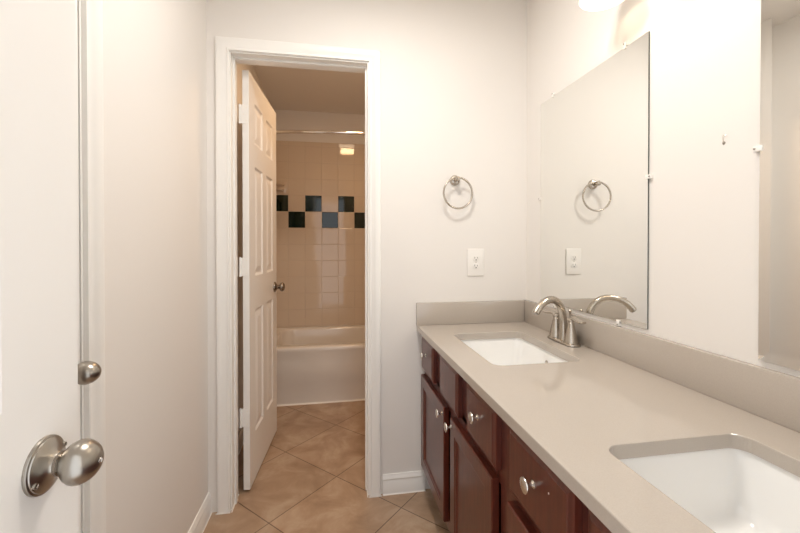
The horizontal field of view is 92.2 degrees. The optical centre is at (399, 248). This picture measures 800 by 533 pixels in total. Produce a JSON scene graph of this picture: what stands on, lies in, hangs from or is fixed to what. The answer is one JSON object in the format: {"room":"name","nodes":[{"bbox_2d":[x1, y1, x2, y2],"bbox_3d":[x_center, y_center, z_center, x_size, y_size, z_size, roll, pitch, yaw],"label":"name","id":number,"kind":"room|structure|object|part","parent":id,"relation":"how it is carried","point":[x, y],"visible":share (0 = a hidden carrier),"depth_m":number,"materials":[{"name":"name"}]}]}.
{"room":"bathroom","nodes":[
{"label":"bathroom","id":0,"kind":"room"},
{"bbox_2d":[103,0,269,532],"bbox_3d":[-0.891,-0.039,1.630,0.107,2.450,4.125,0,1,-10],"label":"wall","id":1,"kind":"structure","parent":0,"point":[155,59],"depth_m":1.22,"materials":[{"name":"white paint"}]},
{"bbox_2d":[75,0,101,532],"bbox_3d":[-0.633,0.161,0.505,0.110,2.045,0.721,0,1,-10],"label":"door","id":2,"kind":"structure","parent":1,"relation":"in","point":[89,372],"depth_m":0.85,"materials":[{"name":"white paint"}]},
{"bbox_3d":[-0.655,0.259,0.801,0.055,0.048,0.048,0,1,-10],"label":"knob","id":3,"kind":"part","parent":2,"relation":"part of","materials":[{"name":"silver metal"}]},
{"bbox_2d":[77,0,105,532],"bbox_3d":[-0.700,0.134,0.494,0.135,2.124,0.849,0,1,-10],"label":"door frame","id":4,"kind":"structure","parent":1,"relation":"attached to","point":[89,12],"depth_m":0.88,"materials":[{"name":"white paint"}]},
{"bbox_2d":[188,492,211,532],"bbox_3d":[-0.782,1.141,1.331,0.016,0.094,0.802,0,1,-10],"label":"baseboard","id":5,"kind":"structure","parent":1,"relation":"attached to","point":[199,524],"depth_m":1.62,"materials":[{"name":"white paint"}]},
{"bbox_2d":[238,427,243,454],"bbox_3d":[-0.954,1.133,2.333,0.016,0.094,1.010,0,1,-10],"label":"baseboard","id":6,"kind":"structure","parent":1,"relation":"attached to","point":[240,434],"depth_m":2.27,"materials":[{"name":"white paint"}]},
{"bbox_2d":[276,130,364,134],"bbox_3d":[-0.293,-0.863,2.940,1.516,0.072,0.134,0,1,-10],"label":"shower rod","id":7,"kind":"object","parent":1,"relation":"attached to","point":[277,131],"visible":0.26,"depth_m":2.85,"materials":[{"name":"silver metal"}]},
{"bbox_2d":[253,65,364,114],"bbox_3d":[-0.092,-1.290,1.756,1.729,0.050,4.125,0,1,-10],"label":"ceiling","id":8,"kind":"structure","parent":0,"point":[293,89],"depth_m":3.09,"materials":[{"name":"white paint"}]},
{"bbox_2d":[274,110,364,327],"bbox_3d":[-0.429,-0.058,3.741,1.529,2.450,0.119,0,1,-10],"label":"wall","id":9,"kind":"structure","parent":0,"point":[320,219],"depth_m":3.63,"materials":[{"name":"beige tile"}]},
{"bbox_2d":[276,181,286,193],"bbox_3d":[-1.099,-0.563,3.533,0.112,0.110,0.055,0,1,-10],"label":"soap dish","id":10,"kind":"object","parent":9,"relation":"attached to","point":[281,187],"visible":0.94,"depth_m":3.56,"materials":[{"name":"beige ceramic"}]},
{"bbox_2d":[203,401,449,532],"bbox_3d":[-0.092,1.210,1.778,1.729,0.050,4.125,0,1,-10],"label":"floor","id":11,"kind":"structure","parent":0,"point":[310,478],"depth_m":1.88,"materials":[{"name":"tile"}]},
{"bbox_2d":[277,325,364,405],"bbox_3d":[-0.356,0.954,3.322,1.529,0.434,0.738,0,1,-10],"label":"bathtub","id":12,"kind":"object","parent":11,"relation":"on","point":[320,364],"visible":0.4,"depth_m":2.93,"materials":[{"name":"white ceramic"}]},
{"bbox_2d":[420,337,508,532],"bbox_3d":[0.437,0.797,1.473,0.582,0.780,0.926,0,1,-10],"label":"vanity cabinet","id":13,"kind":"object","parent":11,"relation":"on","point":[465,442],"visible":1,"depth_m":1.30,"materials":[{"name":"brown wood"}]},
{"bbox_3d":[0.130,0.498,1.751,0.022,0.158,0.216,0,1,-10],"label":"drawer","id":14,"kind":"part","parent":13,"relation":"part of","materials":[{"name":"brown wood"}]},
{"bbox_3d":[0.145,0.829,1.670,0.022,0.441,0.390,0,1,-10],"label":"door","id":15,"kind":"part","parent":13,"relation":"part of","materials":[{"name":"brown wood"}]},
{"bbox_3d":[0.151,0.638,1.489,0.025,0.033,0.033,0,1,-10],"label":"knob","id":16,"kind":"part","parent":13,"relation":"part of","materials":[{"name":"silver metal"}]},
{"bbox_3d":[0.171,0.639,1.375,0.025,0.033,0.033,0,1,-10],"label":"knob","id":17,"kind":"part","parent":13,"relation":"part of","materials":[{"name":"silver metal"}]},
{"bbox_3d":[0.185,0.500,1.429,0.022,0.158,0.224,0,1,-10],"label":"false drawer","id":18,"kind":"part","parent":13,"relation":"part of","materials":[{"name":"brown wood"}]},
{"bbox_3d":[0.214,0.493,1.120,0.025,0.033,0.033,0,1,-10],"label":"knob","id":19,"kind":"part","parent":13,"relation":"part of","materials":[{"name":"silver metal"}]},
{"bbox_3d":[0.223,0.833,1.213,0.022,0.441,0.373,0,1,-10],"label":"door","id":20,"kind":"part","parent":13,"relation":"part of","materials":[{"name":"brown wood"}]},
{"bbox_3d":[0.238,0.503,1.121,0.022,0.158,0.222,0,1,-10],"label":"drawer","id":21,"kind":"part","parent":13,"relation":"part of","materials":[{"name":"brown wood"}]},
{"bbox_2d":[507,427,611,532],"bbox_3d":[0.594,0.805,0.556,0.582,0.780,0.934,0,1,-10],"label":"vanity cabinet","id":22,"kind":"object","parent":11,"relation":"on","point":[539,501],"visible":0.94,"depth_m":0.79,"materials":[{"name":"brown wood"}]},
{"bbox_3d":[0.302,0.837,0.751,0.022,0.441,0.381,0,1,-10],"label":"door","id":23,"kind":"part","parent":22,"relation":"part of","materials":[{"name":"brown wood"}]},
{"bbox_3d":[0.268,0.496,0.807,0.025,0.033,0.033,0,1,-10],"label":"knob","id":24,"kind":"part","parent":22,"relation":"part of","materials":[{"name":"silver metal"}]},
{"bbox_3d":[0.292,0.506,0.807,0.022,0.158,0.254,0,1,-10],"label":"drawer","id":25,"kind":"part","parent":22,"relation":"part of","materials":[{"name":"brown wood"}]},
{"bbox_3d":[0.341,0.508,0.521,0.022,0.158,0.253,0,1,-10],"label":"false drawer","id":26,"kind":"part","parent":22,"relation":"part of","materials":[{"name":"brown wood"}]},
{"bbox_2d":[416,300,799,532],"bbox_3d":[0.534,0.342,0.929,0.578,0.140,2.022,0,1,-10],"label":"countertop","id":27,"kind":"structure","parent":22,"relation":"on","point":[624,393],"depth_m":0.92,"materials":[{"name":"beige stone"}]},
{"bbox_2d":[461,338,567,364],"bbox_3d":[0.424,0.487,1.495,0.361,0.160,0.497,0,1,-10],"label":"sink","id":28,"kind":"object","parent":27,"relation":"in","point":[502,351],"visible":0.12,"depth_m":1.72,"materials":[{"name":"white ceramic"}]},
{"bbox_2d":[532,296,585,346],"bbox_3d":[0.624,0.281,1.560,0.191,0.190,0.258,0,1,13],"label":"faucet","id":29,"kind":"object","parent":27,"relation":"on","point":[562,332],"visible":1,"depth_m":1.51,"materials":[{"name":"silver metal"}]},
{"bbox_3d":[0.592,0.278,1.512,0.199,0.182,0.042,0,1,-32],"label":"spout","id":30,"kind":"part","parent":29,"relation":"part of","materials":[{"name":"silver metal"}]},
{"bbox_3d":[0.642,0.274,1.643,0.030,0.024,0.091,0,1,-13],"label":"lever","id":31,"kind":"part","parent":29,"relation":"part of","materials":[{"name":"silver metal"}]},
{"bbox_3d":[0.650,0.320,1.605,0.055,0.096,0.055,0,1,-10],"label":"handle","id":32,"kind":"part","parent":29,"relation":"part of","materials":[{"name":"silver metal"}]},
{"bbox_3d":[0.659,0.371,1.553,0.058,0.011,0.175,0,1,-10],"label":"plate","id":33,"kind":"part","parent":29,"relation":"part of","materials":[{"name":"silver metal"}]},
{"bbox_3d":[0.668,0.320,1.503,0.055,0.096,0.055,0,1,-10],"label":"handle","id":34,"kind":"part","parent":29,"relation":"part of","materials":[{"name":"silver metal"}]},
{"bbox_3d":[0.673,0.276,1.464,0.030,0.024,0.091,0,1,-7],"label":"lever","id":35,"kind":"part","parent":29,"relation":"part of","materials":[{"name":"silver metal"}]},
{"bbox_2d":[619,448,799,532],"bbox_3d":[0.586,0.495,0.551,0.361,0.160,0.497,0,1,-10],"label":"sink","id":36,"kind":"object","parent":27,"relation":"in","point":[729,490],"visible":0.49,"depth_m":0.77,"materials":[{"name":"white ceramic"}]},
{"bbox_2d":[206,0,526,511],"bbox_3d":[-0.114,-0.042,1.898,1.529,2.450,0.110,0,1,-10],"label":"wall","id":37,"kind":"structure","parent":0,"point":[454,72],"depth_m":1.88,"materials":[{"name":"white paint"}]},
{"bbox_2d":[238,70,284,489],"bbox_3d":[-0.772,0.155,2.157,0.154,2.027,0.619,0,1,-6],"label":"door","id":38,"kind":"structure","parent":37,"relation":"in","point":[258,415],"depth_m":2.03,"materials":[{"name":"white paint"}]},
{"bbox_3d":[-0.774,0.241,2.406,0.020,0.063,0.063,0,1,-6],"label":"handle","id":39,"kind":"part","parent":38,"relation":"part of","materials":[{"name":"silver metal"}]},
{"bbox_3d":[-0.743,0.241,2.410,0.044,0.056,0.056,0,1,-6],"label":"knob","id":40,"kind":"part","parent":38,"relation":"part of","materials":[{"name":"silver metal"}]},
{"bbox_2d":[215,36,381,514],"bbox_3d":[-0.465,0.122,1.838,0.744,2.124,0.148,0,1,-10],"label":"door frame","id":41,"kind":"structure","parent":37,"relation":"attached to","point":[230,52],"depth_m":1.78,"materials":[{"name":"white paint"}]},
{"bbox_2d":[383,470,424,495],"bbox_3d":[0.021,1.137,1.867,0.208,0.094,0.016,0,1,-10],"label":"baseboard","id":42,"kind":"structure","parent":37,"relation":"attached to","point":[413,481],"depth_m":1.86,"materials":[{"name":"white paint"}]},
{"bbox_2d":[443,175,472,208],"bbox_3d":[0.279,-0.275,1.878,0.158,0.172,0.058,0,1,-10],"label":"towel ring","id":43,"kind":"object","parent":37,"relation":"attached to","point":[454,180],"visible":1,"depth_m":1.87,"materials":[{"name":"silver metal"}]},
{"bbox_2d":[467,249,483,275],"bbox_3d":[0.379,0.069,1.923,0.088,0.136,0.008,0,1,-10],"label":"wall outlet","id":44,"kind":"object","parent":37,"relation":"attached to","point":[475,257],"visible":1,"depth_m":1.92,"materials":[{"name":"white plastic"}]},
{"bbox_2d":[473,263,478,268],"bbox_3d":[0.379,0.089,1.921,0.034,0.028,0.004,0,1,-10],"label":"receptacle","id":45,"kind":"object","parent":44,"relation":"attached to","point":[475,265],"depth_m":1.92,"materials":[{"name":"white plastic"}]},
{"bbox_2d":[527,0,799,376],"bbox_3d":[0.708,-0.042,1.904,0.107,2.450,4.125,0,1,-10],"label":"wall","id":46,"kind":"structure","parent":0,"point":[704,192],"depth_m":1.07,"materials":[{"name":"white paint"}]},
{"bbox_2d":[538,31,652,328],"bbox_3d":[0.721,-0.214,1.515,0.012,0.960,0.663,0,1,-10],"label":"wall mirror","id":47,"kind":"object","parent":46,"relation":"attached to","point":[595,176],"visible":0.95,"depth_m":1.41,"materials":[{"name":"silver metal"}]},
{"bbox_2d":[579,0,623,11],"bbox_3d":[0.713,-0.905,1.035,0.187,0.198,0.580,0,1,-10],"label":"vanity light","id":48,"kind":"object","parent":46,"relation":"attached to","point":[587,5],"visible":1,"depth_m":1.30,"materials":[{"name":"white glass"}]},
{"bbox_2d":[524,300,799,431],"bbox_3d":[0.809,0.326,0.976,0.020,0.110,2.022,0,1,-10],"label":"backsplash","id":49,"kind":"structure","parent":46,"relation":"attached to","point":[769,394],"depth_m":1.02,"materials":[{"name":"beige stone"}]},
{"bbox_2d":[753,0,799,370],"bbox_3d":[0.882,-0.213,0.572,0.012,0.946,0.664,0,1,-10],"label":"wall mirror","id":50,"kind":"object","parent":46,"relation":"attached to","point":[779,147],"visible":1,"depth_m":0.85,"materials":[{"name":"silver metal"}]},
{"bbox_3d":[0.246,-0.023,-0.209,1.529,2.450,0.115,0,1,-10],"label":"wall","id":51,"kind":"structure","parent":0,"visible":0},
{"bbox_2d":[0,0,103,532],"bbox_3d":[-0.353,0.173,0.114,0.156,2.027,0.712,0,1,-10],"label":"door","id":52,"kind":"structure","parent":51,"relation":"in","point":[43,460],"depth_m":0.40,"materials":[{"name":"white paint"}]},
{"bbox_3d":[-0.374,0.231,0.413,0.015,0.059,0.059,0,1,-10],"label":"handle","id":53,"kind":"part","parent":52,"relation":"part of","materials":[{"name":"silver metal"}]},
{"bbox_3d":[-0.347,0.231,0.417,0.040,0.046,0.046,0,1,-10],"label":"knob","id":54,"kind":"part","parent":52,"relation":"part of","materials":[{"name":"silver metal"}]}
]}

